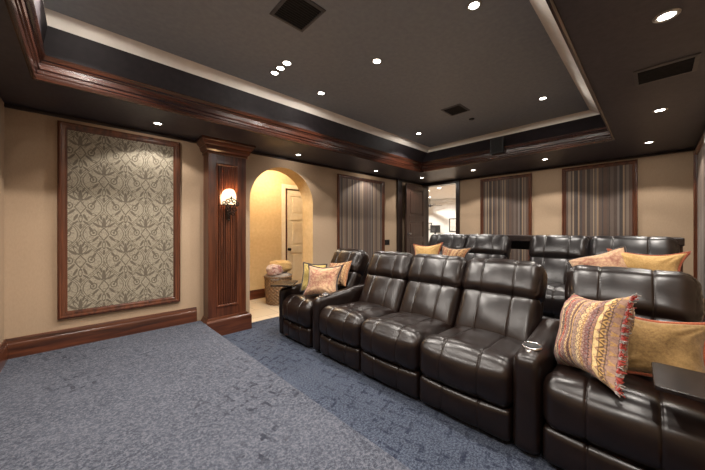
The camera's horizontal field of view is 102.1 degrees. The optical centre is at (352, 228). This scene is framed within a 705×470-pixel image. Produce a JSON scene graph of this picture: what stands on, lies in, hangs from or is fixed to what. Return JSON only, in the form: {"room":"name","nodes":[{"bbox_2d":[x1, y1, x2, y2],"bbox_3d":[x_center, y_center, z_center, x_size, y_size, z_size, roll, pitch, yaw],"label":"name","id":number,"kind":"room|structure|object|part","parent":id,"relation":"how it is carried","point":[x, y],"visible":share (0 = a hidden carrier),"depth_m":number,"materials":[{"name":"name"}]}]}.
{"room":"home theater","nodes":[
{"label":"home theater","id":0,"kind":"room"},
{"bbox_2d":[0,98,3,344],"bbox_3d":[-1.553,0.103,0.846,0.100,2.600,4.331,0,0,-43],"label":"wall","id":1,"kind":"structure","parent":0,"point":[1,101],"depth_m":2.37,"materials":[{"name":"paint"}]},
{"bbox_2d":[0,339,7,371],"bbox_3d":[-1.542,1.037,0.925,0.024,0.172,4.231,0,0,-43],"label":"baseboard","id":2,"kind":"structure","parent":1,"relation":"attached to","point":[3,347],"depth_m":2.35,"materials":[{"name":"brown wood"}]},
{"bbox_2d":[4,107,421,338],"bbox_3d":[-0.724,0.103,4.808,6.740,2.600,0.300,0,0,-43],"label":"wall","id":3,"kind":"structure","parent":0,"point":[30,139],"depth_m":2.65,"materials":[{"name":"paint"}]},
{"bbox_2d":[5,307,196,358],"bbox_3d":[-2.447,1.037,2.962,1.500,0.172,0.024,0,0,-43],"label":"baseboard","id":4,"kind":"structure","parent":3,"relation":"attached to","point":[21,346],"depth_m":2.83,"materials":[{"name":"brown wood"}]},
{"bbox_2d":[57,120,179,319],"bbox_3d":[-2.390,-0.082,3.003,1.000,1.860,0.043,0,0,-43],"label":"wall panel","id":5,"kind":"object","parent":3,"relation":"attached to","point":[118,193],"visible":1,"depth_m":2.95,"materials":[{"name":"beige fabric"}]},
{"bbox_2d":[4,103,422,184],"bbox_3d":[-0.651,-1.065,4.657,6.440,0.035,0.020,0,0,-43],"label":"trim","id":6,"kind":"structure","parent":3,"relation":"attached to","point":[6,105],"depth_m":3.10,"materials":[{"name":"brown wood"}]},
{"bbox_2d":[196,135,255,335],"bbox_3d":[-1.589,0.111,3.597,0.640,2.385,0.276,0,0,-43],"label":"column","id":7,"kind":"structure","parent":3,"relation":"attached to","point":[225,312],"depth_m":3.53,"materials":[{"name":"brown wood"}]},
{"bbox_3d":[-1.577,0.078,3.573,0.255,1.750,0.016,0,0,-43],"label":"reeded panel","id":8,"kind":"part","parent":7,"relation":"part of","materials":[{"name":"brown wood"}]},
{"bbox_3d":[-1.568,0.078,3.564,0.271,1.766,0.042,0,0,-43],"label":"panel moulding","id":9,"kind":"part","parent":7,"relation":"part of","materials":[{"name":"brown wood"}]},
{"bbox_2d":[219,189,238,220],"bbox_3d":[-1.522,-0.297,3.533,0.220,0.400,0.129,0,0,-43],"label":"wall sconce","id":10,"kind":"object","parent":7,"relation":"attached to","point":[228,196],"visible":1,"depth_m":3.50,"materials":[{"name":"glass"}]},
{"bbox_3d":[-1.529,-0.397,3.540,0.190,0.200,0.082,0,0,-43],"label":"lamp shade","id":11,"kind":"part","parent":10,"relation":"part of","materials":[{"name":"white glass"}]},
{"bbox_2d":[266,167,312,263],"bbox_3d":[-1.139,0.188,4.417,1.060,2.230,0.300,0,0,-43],"label":"trim","id":12,"kind":"structure","parent":3,"relation":"attached to","point":[305,192],"depth_m":4.74,"materials":[{"name":"paint"}]},
{"bbox_2d":[337,174,384,262],"bbox_3d":[0.198,-0.070,5.441,1.250,1.805,0.043,0,0,-43],"label":"wall panel","id":13,"kind":"object","parent":3,"relation":"attached to","point":[360,201],"visible":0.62,"depth_m":5.42,"materials":[{"name":"brown fabric"}]},
{"bbox_2d":[397,179,401,251],"bbox_3d":[1.026,0.015,6.217,0.150,2.195,0.050,0,0,-43],"label":"trim","id":14,"kind":"structure","parent":3,"relation":"attached to","point":[399,181],"depth_m":6.17,"materials":[{"name":"brown wood"}]},
{"bbox_2d":[250,170,296,290],"bbox_3d":[-1.169,0.053,5.251,3.100,2.500,0.954,0,0,-43],"label":"wall","id":15,"kind":"structure","parent":0,"point":[266,191],"depth_m":5.44,"materials":[{"name":"paint"}]},
{"bbox_2d":[250,289,264,299],"bbox_3d":[-1.997,1.217,5.109,1.700,0.172,0.024,0,0,-43],"label":"baseboard","id":16,"kind":"structure","parent":15,"relation":"attached to","point":[259,293],"depth_m":5.31,"materials":[{"name":"brown wood"}]},
{"bbox_2d":[286,189,286,259],"bbox_3d":[-1.379,0.243,5.791,0.045,2.120,0.120,0,0,-43],"label":"trim","id":17,"kind":"structure","parent":15,"relation":"attached to","point":[286,189],"depth_m":5.75,"materials":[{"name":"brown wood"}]},
{"bbox_2d":[282,184,298,259],"bbox_3d":[-1.057,0.203,5.996,0.965,2.200,0.022,0,0,-43],"label":"trim","id":18,"kind":"structure","parent":15,"relation":"attached to","point":[284,186],"depth_m":5.70,"materials":[{"name":"beige wood"}]},
{"bbox_2d":[287,190,302,284],"bbox_3d":[-1.073,0.250,6.016,0.700,2.090,0.111,0,0,-43],"label":"door","id":19,"kind":"structure","parent":15,"relation":"in","point":[294,199],"depth_m":5.94,"materials":[{"name":"beige wood"}]},
{"bbox_3d":[-1.097,0.210,6.042,0.500,1.770,0.026,0,0,-43],"label":"panel","id":20,"kind":"part","parent":19,"relation":"part of","materials":[{"name":"beige wood"}]},
{"bbox_2d":[43,0,588,146],"bbox_3d":[0.459,-1.567,2.827,5.345,0.060,2.725,0,0,-43],"label":"ceiling","id":21,"kind":"structure","parent":0,"point":[495,60],"depth_m":2.48,"materials":[{"name":"paint"}]},
{"bbox_2d":[269,70,279,75],"bbox_3d":[-0.765,-1.534,2.804,0.102,0.007,0.102,0,0,-43],"label":"recessed light","id":22,"kind":"object","parent":21,"relation":"in","point":[272,72],"visible":1,"depth_m":2.79,"materials":[{"name":"grey"}]},
{"bbox_2d":[275,65,285,70],"bbox_3d":[-0.687,-1.534,2.720,0.102,0.007,0.102,0,0,-43],"label":"recessed light","id":23,"kind":"object","parent":21,"relation":"in","point":[277,67],"visible":1,"depth_m":2.71,"materials":[{"name":"grey"}]},
{"bbox_2d":[281,60,291,65],"bbox_3d":[-0.608,-1.534,2.636,0.102,0.007,0.102,0,0,-43],"label":"recessed light","id":24,"kind":"object","parent":21,"relation":"in","point":[284,62],"visible":1,"depth_m":2.63,"materials":[{"name":"grey"}]},
{"bbox_2d":[269,0,325,31],"bbox_3d":[-0.389,-1.532,2.017,0.275,0.010,0.300,0,0,-43],"label":"ceiling vent","id":25,"kind":"object","parent":21,"relation":"in","point":[299,14],"visible":1,"depth_m":2.02,"materials":[{"name":"metal"}]},
{"bbox_2d":[34,0,605,161],"bbox_3d":[0.497,-1.346,2.783,4.980,0.216,2.610,0,0,-43],"label":"trim","id":26,"kind":"structure","parent":21,"relation":"attached to","point":[57,43],"depth_m":2.91,"materials":[{"name":"paint"}]},
{"bbox_2d":[490,137,504,154],"bbox_3d":[2.213,-1.260,4.345,0.099,0.235,0.190,0,0,-43],"label":"speaker","id":27,"kind":"object","parent":26,"relation":"attached to","point":[497,145],"visible":1,"depth_m":4.30,"materials":[{"name":"black plastic"}]},
{"bbox_2d":[491,138,501,152],"bbox_3d":[2.179,-1.260,4.313,0.006,0.195,0.150,0,0,-43],"label":"grille","id":28,"kind":"object","parent":27,"relation":"attached to","point":[496,144],"depth_m":4.31,"materials":[{"name":"black metal"}]},
{"bbox_2d":[317,91,325,95],"bbox_3d":[-0.354,-1.534,3.221,0.102,0.007,0.102,0,0,-43],"label":"recessed light","id":29,"kind":"object","parent":21,"relation":"in","point":[321,93],"visible":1,"depth_m":3.22,"materials":[{"name":"grey"}]},
{"bbox_2d":[44,0,599,152],"bbox_3d":[0.476,-1.496,2.820,4.960,0.083,2.497,0,0,-43],"label":"trim","id":30,"kind":"structure","parent":21,"relation":"attached to","point":[54,19],"depth_m":2.73,"materials":[{"name":"white paint"}]},
{"bbox_2d":[371,58,381,64],"bbox_3d":[0.223,-1.534,2.608,0.102,0.007,0.102,0,0,-43],"label":"recessed light","id":31,"kind":"object","parent":21,"relation":"in","point":[376,61],"visible":1,"depth_m":2.61,"materials":[{"name":"grey"}]},
{"bbox_2d":[441,104,469,115],"bbox_3d":[1.329,-1.532,3.679,0.285,0.010,0.255,0,0,-43],"label":"ceiling vent","id":32,"kind":"object","parent":21,"relation":"in","point":[456,109],"visible":1,"depth_m":3.67,"materials":[{"name":"metal"}]},
{"bbox_2d":[466,0,481,10],"bbox_3d":[0.836,-1.534,1.958,0.102,0.007,0.102,0,0,-43],"label":"recessed light","id":33,"kind":"object","parent":21,"relation":"in","point":[473,5],"visible":1,"depth_m":1.96,"materials":[{"name":"grey"}]},
{"bbox_3d":[0.836,-1.534,1.958,0.064,0.001,0.064,0,0,-43],"label":"bulb","id":34,"kind":"part","parent":33,"relation":"part of","materials":[{"name":"white glass"}]},
{"bbox_2d":[0,0,704,183],"bbox_3d":[0.793,-1.092,3.125,6.440,0.020,4.231,0,0,-43],"label":"ceiling","id":35,"kind":"structure","parent":0,"point":[612,40],"depth_m":2.38,"materials":[{"name":"paint"}]},
{"bbox_2d":[152,121,163,125],"bbox_3d":[-1.993,-1.079,2.917,0.102,0.007,0.102,0,0,-43],"label":"recessed light","id":36,"kind":"object","parent":35,"relation":"in","point":[153,122],"visible":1,"depth_m":2.92,"materials":[{"name":"grey"}]},
{"bbox_2d":[4,0,614,172],"bbox_3d":[0.439,-1.151,2.728,4.924,0.174,2.714,0,0,-43],"label":"trim","id":37,"kind":"structure","parent":35,"relation":"attached to","point":[42,67],"depth_m":2.67,"materials":[{"name":"brown wood"}]},
{"bbox_2d":[652,108,667,112],"bbox_3d":[2.794,-1.079,2.591,0.102,0.007,0.102,0,0,-43],"label":"recessed light","id":38,"kind":"object","parent":35,"relation":"in","point":[659,109],"visible":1,"depth_m":2.59,"materials":[{"name":"grey"}]},
{"bbox_2d":[633,52,700,85],"bbox_3d":[2.134,-1.077,1.949,0.280,0.010,0.300,0,0,-43],"label":"ceiling vent","id":39,"kind":"object","parent":35,"relation":"in","point":[687,64],"visible":1,"depth_m":1.93,"materials":[{"name":"metal"}]},
{"bbox_2d":[652,8,681,23],"bbox_3d":[1.592,-1.079,1.445,0.102,0.007,0.102,0,0,-43],"label":"recessed light","id":40,"kind":"object","parent":35,"relation":"in","point":[667,15],"visible":1,"depth_m":1.44,"materials":[{"name":"grey"}]},
{"bbox_3d":[1.592,-1.079,1.445,0.064,0.001,0.064,0,0,-43],"label":"bulb","id":41,"kind":"part","parent":40,"relation":"part of","materials":[{"name":"white glass"}]},
{"bbox_2d":[223,297,563,469],"bbox_3d":[0.281,1.351,3.778,6.590,0.104,5.885,0,0,-43],"label":"floor","id":42,"kind":"structure","parent":0,"point":[420,435],"depth_m":2.03,"materials":[{"name":"carpet"}]},
{"bbox_2d":[0,320,410,469],"bbox_3d":[-0.952,1.213,1.481,1.645,0.180,4.231,0,0,-43],"label":"stage platform","id":43,"kind":"object","parent":42,"relation":"on","point":[183,396],"visible":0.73,"depth_m":1.74,"materials":[{"name":"carpet"}]},
{"bbox_2d":[264,274,291,305],"bbox_3d":[-1.308,1.054,5.020,0.490,0.489,0.492,0,0,44],"label":"wicker basket","id":44,"kind":"object","parent":42,"relation":"on","point":[271,293],"visible":0.53,"depth_m":4.82,"materials":[{"name":"brown wicker"}]},
{"bbox_2d":[264,272,290,280],"bbox_3d":[-1.305,0.834,5.008,0.423,0.149,0.431,0,0,-43],"label":"folded blanket","id":45,"kind":"object","parent":44,"relation":"in","point":[284,274],"visible":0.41,"depth_m":4.87,"materials":[{"name":"beige fabric"}]},
{"bbox_2d":[266,264,283,275],"bbox_3d":[-1.341,0.703,4.907,0.271,0.202,0.260,0,0,31],"label":"folded blanket","id":46,"kind":"object","parent":45,"relation":"on","point":[272,269],"visible":0.87,"depth_m":4.81,"materials":[{"name":"pink fabric"}]},
{"bbox_2d":[269,260,291,271],"bbox_3d":[-1.291,0.662,5.061,0.425,0.220,0.382,0,0,-43],"label":"folded blanket","id":47,"kind":"object","parent":45,"relation":"on","point":[286,265],"visible":0.62,"depth_m":4.96,"materials":[{"name":"beige fabric"}]},
{"bbox_2d":[270,248,368,345],"bbox_3d":[-0.421,0.777,3.645,0.796,1.026,1.199,0,0,45],"label":"recliner","id":48,"kind":"object","parent":42,"relation":"on","point":[295,309],"visible":0.5,"depth_m":3.40,"materials":[{"name":"leather"}]},
{"bbox_3d":[-0.606,0.982,3.740,0.090,0.616,0.797,0,0,45],"label":"armrest","id":49,"kind":"part","parent":48,"relation":"part of","materials":[{"name":"leather"}]},
{"bbox_3d":[-0.417,0.960,3.486,0.538,0.367,0.770,0,0,45],"label":"seat","id":50,"kind":"part","parent":48,"relation":"part of","materials":[{"name":"leather"}]},
{"bbox_2d":[300,262,327,291],"bbox_3d":[-0.494,0.617,3.615,0.343,0.384,0.176,0,0,6],"label":"throw pillow","id":51,"kind":"object","parent":48,"relation":"on","point":[305,276],"visible":0.33,"depth_m":3.60,"materials":[{"name":"yellow fabric"}]},
{"bbox_2d":[303,264,342,295],"bbox_3d":[-0.352,0.617,3.379,0.480,0.384,0.229,0,0,20],"label":"throw pillow","id":52,"kind":"object","parent":48,"relation":"on","point":[321,280],"visible":0.91,"depth_m":3.32,"materials":[{"name":"pink fabric"}]},
{"bbox_2d":[329,261,351,285],"bbox_3d":[-0.191,0.567,3.598,0.411,0.342,0.198,0,0,36],"label":"throw pillow","id":53,"kind":"object","parent":48,"relation":"on","point":[342,279],"visible":0.52,"depth_m":3.51,"materials":[{"name":"fabric"}]},
{"bbox_3d":[-0.155,0.743,3.751,0.532,0.433,0.349,0,0,45],"label":"backrest","id":54,"kind":"part","parent":48,"relation":"part of","materials":[{"name":"leather"}]},
{"bbox_2d":[313,251,412,369],"bbox_3d":[0.162,0.778,3.136,0.719,1.025,1.096,0,0,45],"label":"recliner","id":55,"kind":"object","parent":42,"relation":"on","point":[338,316],"visible":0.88,"depth_m":2.98,"materials":[{"name":"leather"}]},
{"bbox_3d":[-0.123,0.983,3.261,0.123,0.615,0.798,0,0,45],"label":"armrest","id":56,"kind":"part","parent":55,"relation":"part of","materials":[{"name":"leather"}]},
{"bbox_3d":[0.091,0.962,2.982,0.578,0.367,0.770,0,0,45],"label":"seat","id":57,"kind":"part","parent":55,"relation":"part of","materials":[{"name":"leather"}]},
{"bbox_3d":[0.353,0.743,3.247,0.569,0.431,0.350,0,0,45],"label":"backrest","id":58,"kind":"part","parent":55,"relation":"part of","materials":[{"name":"leather"}]},
{"bbox_2d":[360,254,467,397],"bbox_3d":[0.618,0.774,2.679,0.624,1.018,1.085,0,0,45],"label":"recliner","id":59,"kind":"object","parent":42,"relation":"on","point":[390,344],"visible":0.86,"depth_m":2.49,"materials":[{"name":"leather"}]},
{"bbox_3d":[0.507,0.961,2.569,0.603,0.368,0.771,0,0,45],"label":"seat","id":60,"kind":"part","parent":59,"relation":"part of","materials":[{"name":"leather"}]},
{"bbox_3d":[0.771,0.744,2.833,0.594,0.433,0.352,0,0,45],"label":"backrest","id":61,"kind":"part","parent":59,"relation":"part of","materials":[{"name":"leather"}]},
{"bbox_2d":[420,258,559,454],"bbox_3d":[1.109,0.778,2.197,0.804,1.025,1.099,0,0,45],"label":"recliner","id":62,"kind":"object","parent":42,"relation":"on","point":[488,371],"visible":0.94,"depth_m":1.94,"materials":[{"name":"leather"}]},
{"bbox_3d":[0.946,0.961,2.136,0.634,0.367,0.771,0,0,45],"label":"seat","id":63,"kind":"part","parent":62,"relation":"part of","materials":[{"name":"leather"}]},
{"bbox_3d":[1.208,0.744,2.399,0.626,0.431,0.350,0,0,45],"label":"backrest","id":64,"kind":"part","parent":62,"relation":"part of","materials":[{"name":"leather"}]},
{"bbox_3d":[1.254,0.982,1.894,0.152,0.616,0.798,0,0,45],"label":"armrest","id":65,"kind":"part","parent":62,"relation":"part of","materials":[{"name":"leather"}]},
{"bbox_2d":[543,265,704,469],"bbox_3d":[1.622,0.778,1.597,0.822,1.024,1.220,0,0,45],"label":"recliner","id":66,"kind":"object","parent":42,"relation":"on","point":[659,424],"visible":0.65,"depth_m":1.41,"materials":[{"name":"leather"}]},
{"bbox_2d":[554,293,640,397],"bbox_3d":[1.326,0.580,1.565,0.266,0.549,0.580,0,0,5],"label":"throw pillow","id":67,"kind":"object","parent":66,"relation":"on","point":[593,337],"visible":1,"depth_m":1.44,"materials":[{"name":"multicoloured fabric"}]},
{"bbox_3d":[1.503,0.960,1.581,0.649,0.365,0.770,0,0,45],"label":"seat","id":68,"kind":"part","parent":66,"relation":"part of","materials":[{"name":"leather"}]},
{"bbox_3d":[1.766,0.743,1.845,0.642,0.431,0.353,0,0,45],"label":"backrest","id":69,"kind":"part","parent":66,"relation":"part of","materials":[{"name":"leather"}]},
{"bbox_2d":[626,317,704,377],"bbox_3d":[1.656,0.655,1.553,0.227,0.357,0.448,0,0,-42],"label":"throw pillow","id":70,"kind":"object","parent":66,"relation":"on","point":[677,344],"visible":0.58,"depth_m":1.50,"materials":[{"name":"yellow fabric"}]},
{"bbox_3d":[2.060,1.208,4.318,2.960,0.190,4.231,0,0,-43],"label":"platform","id":71,"kind":"object","parent":42,"relation":"on","visible":0},
{"bbox_2d":[428,234,467,254],"bbox_3d":[1.243,0.587,4.454,1.096,1.026,0.805,0,0,-43],"label":"recliner","id":72,"kind":"object","parent":71,"relation":"on","point":[455,241],"visible":0.16,"depth_m":4.52,"materials":[{"name":"black leather"}]},
{"bbox_2d":[413,242,442,254],"bbox_3d":[1.118,0.422,4.323,0.505,0.444,0.252,0,0,34],"label":"throw pillow","id":73,"kind":"object","parent":72,"relation":"on","point":[434,249],"visible":0.34,"depth_m":4.29,"materials":[{"name":"yellow fabric"}]},
{"bbox_2d":[464,234,511,260],"bbox_3d":[1.761,0.587,3.904,1.097,1.026,0.762,0,0,-43],"label":"recliner","id":74,"kind":"object","parent":71,"relation":"on","point":[489,246],"visible":0.24,"depth_m":4.06,"materials":[{"name":"black leather"}]},
{"bbox_2d":[442,245,472,257],"bbox_3d":[1.412,0.432,4.039,0.246,0.404,0.486,0,0,-37],"label":"throw pillow","id":75,"kind":"object","parent":74,"relation":"on","point":[448,251],"visible":0.32,"depth_m":3.98,"materials":[{"name":"pink fabric"}]},
{"bbox_3d":[1.871,0.552,4.099,0.351,0.431,0.594,0,0,-43],"label":"backrest","id":76,"kind":"part","parent":74,"relation":"part of","materials":[{"name":"black leather"}]},
{"bbox_2d":[529,235,589,320],"bbox_3d":[2.269,0.588,3.365,1.098,1.023,0.766,0,0,-43],"label":"recliner","id":77,"kind":"object","parent":71,"relation":"on","point":[552,252],"visible":0.41,"depth_m":3.38,"materials":[{"name":"black leather"}]},
{"bbox_3d":[2.470,0.553,3.465,0.352,0.429,0.600,0,0,-43],"label":"backrest","id":78,"kind":"part","parent":77,"relation":"part of","materials":[{"name":"black leather"}]},
{"bbox_3d":[2.199,0.771,3.208,0.770,0.366,0.608,0,0,-43],"label":"seat","id":79,"kind":"part","parent":77,"relation":"part of","materials":[{"name":"black leather"}]},
{"bbox_2d":[465,234,684,271],"bbox_3d":[2.779,0.603,4.050,0.400,1.020,2.515,0,0,-43],"label":"bar counter","id":80,"kind":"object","parent":71,"relation":"on","point":[518,241],"depth_m":4.13,"materials":[{"name":"brown wood"}]},
{"bbox_2d":[465,234,684,245],"bbox_3d":[2.779,0.138,4.050,0.400,0.090,2.515,0,0,-43],"label":"countertop","id":81,"kind":"structure","parent":80,"relation":"on","point":[519,238],"depth_m":4.08,"materials":[{"name":"brown wood"}]},
{"bbox_3d":[3.620,0.648,3.157,0.300,0.930,0.040,0,0,-43],"label":"panel","id":82,"kind":"part","parent":80,"relation":"part of","materials":[{"name":"brown wood"}]},
{"bbox_2d":[589,236,679,255],"bbox_3d":[2.755,0.584,2.846,1.084,1.019,0.708,0,0,-43],"label":"recliner","id":83,"kind":"object","parent":71,"relation":"on","point":[657,245],"visible":0.16,"depth_m":2.99,"materials":[{"name":"black leather"}]},
{"bbox_2d":[566,246,626,267],"bbox_3d":[2.474,0.415,2.825,0.588,0.500,0.286,0,0,40],"label":"throw pillow","id":84,"kind":"object","parent":83,"relation":"on","point":[614,258],"visible":0.38,"depth_m":2.81,"materials":[{"name":"fabric"}]},
{"bbox_2d":[607,248,691,271],"bbox_3d":[2.694,0.393,2.621,0.258,0.400,0.562,0,0,-43],"label":"throw pillow","id":85,"kind":"object","parent":83,"relation":"on","point":[670,262],"visible":0.27,"depth_m":2.56,"materials":[{"name":"yellow fabric"}]},
{"bbox_2d":[429,201,455,239],"bbox_3d":[3.080,-0.007,9.703,5.610,2.620,9.100,0,0,-43],"label":"wall","id":86,"kind":"structure","parent":0,"point":[438,215],"depth_m":12.67,"materials":[{"name":"white paint"}]},
{"bbox_2d":[430,198,455,202],"bbox_3d":[5.005,-1.257,11.516,0.120,0.120,8.900,0,0,-43],"label":"trim","id":87,"kind":"structure","parent":86,"relation":"attached to","point":[450,199],"depth_m":12.51,"materials":[{"name":"white paint"}]},
{"bbox_2d":[449,218,455,231],"bbox_3d":[4.333,-0.167,12.299,0.025,0.580,0.340,0,0,-43],"label":"picture frame","id":88,"kind":"object","parent":86,"relation":"attached to","point":[452,221],"visible":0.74,"depth_m":12.32,"materials":[{"name":"black plastic"}]},
{"bbox_2d":[429,184,455,199],"bbox_3d":[3.043,-1.357,9.668,5.510,0.080,8.900,0,0,-43],"label":"ceiling","id":89,"kind":"structure","parent":0,"point":[448,191],"depth_m":10.28,"materials":[{"name":"white paint"}]},
{"bbox_2d":[460,151,693,275],"bbox_3d":[3.191,0.103,5.384,0.150,2.600,4.431,0,0,-43],"label":"wall","id":90,"kind":"structure","parent":0,"point":[665,182],"depth_m":4.12,"materials":[{"name":"paint"}]},
{"bbox_2d":[405,183,425,255],"bbox_3d":[1.466,0.053,6.468,0.116,2.100,0.800,0,0,44],"label":"door","id":91,"kind":"structure","parent":90,"relation":"in","point":[415,195],"depth_m":6.42,"materials":[{"name":"brown wood"}]},
{"bbox_3d":[1.440,0.013,6.492,0.041,1.780,0.580,0,0,44],"label":"panel","id":92,"kind":"part","parent":91,"relation":"part of","materials":[{"name":"brown wood"}]},
{"bbox_2d":[422,180,459,245],"bbox_3d":[2.058,0.023,6.576,0.185,2.180,0.940,0,0,-43],"label":"trim","id":93,"kind":"structure","parent":90,"relation":"attached to","point":[457,182],"depth_m":6.45,"materials":[{"name":"brown wood"}]},
{"bbox_2d":[480,173,531,260],"bbox_3d":[2.940,-0.115,5.511,0.043,1.795,0.920,0,0,-43],"label":"wall panel","id":94,"kind":"object","parent":90,"relation":"attached to","point":[505,202],"visible":0.62,"depth_m":5.47,"materials":[{"name":"brown fabric"}]},
{"bbox_2d":[426,148,694,183],"bbox_3d":[3.130,-1.065,5.326,0.020,0.035,4.231,0,0,-43],"label":"trim","id":95,"kind":"structure","parent":90,"relation":"attached to","point":[690,149],"depth_m":4.62,"materials":[{"name":"brown wood"}]},
{"bbox_2d":[562,159,637,235],"bbox_3d":[3.876,-0.119,4.517,0.043,1.805,0.910,0,0,-43],"label":"wall panel","id":96,"kind":"object","parent":90,"relation":"attached to","point":[598,199],"visible":0.62,"depth_m":4.49,"materials":[{"name":"brown fabric"}]},
{"bbox_3d":[2.278,0.103,1.549,6.440,2.600,0.100,0,0,-43],"label":"wall","id":97,"kind":"structure","parent":0,"visible":0},
{"bbox_2d":[693,131,704,309],"bbox_3d":[3.998,-0.082,3.267,1.250,1.830,0.043,0,0,-43],"label":"wall panel","id":98,"kind":"object","parent":97,"relation":"attached to","point":[699,153],"visible":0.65,"depth_m":3.48,"materials":[{"name":"brown wood"}]},
{"bbox_3d":[4.008,-0.082,3.256,1.150,1.730,0.011,0,0,-43],"label":"fabric panel","id":99,"kind":"part","parent":98,"relation":"part of","materials":[{"name":"grey fabric"}]},
{"bbox_3d":[3.043,1.233,9.668,5.510,0.240,8.900,0,0,-43],"label":"floor","id":100,"kind":"structure","parent":0,"visible":0},
{"bbox_2d":[430,225,439,233],"bbox_3d":[3.626,0.473,12.484,0.340,1.280,0.340,0,0,-43],"label":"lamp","id":101,"kind":"object","parent":100,"relation":"on","point":[434,229],"visible":0.69,"depth_m":12.38,"materials":[{"name":"black plastic"}]}
]}

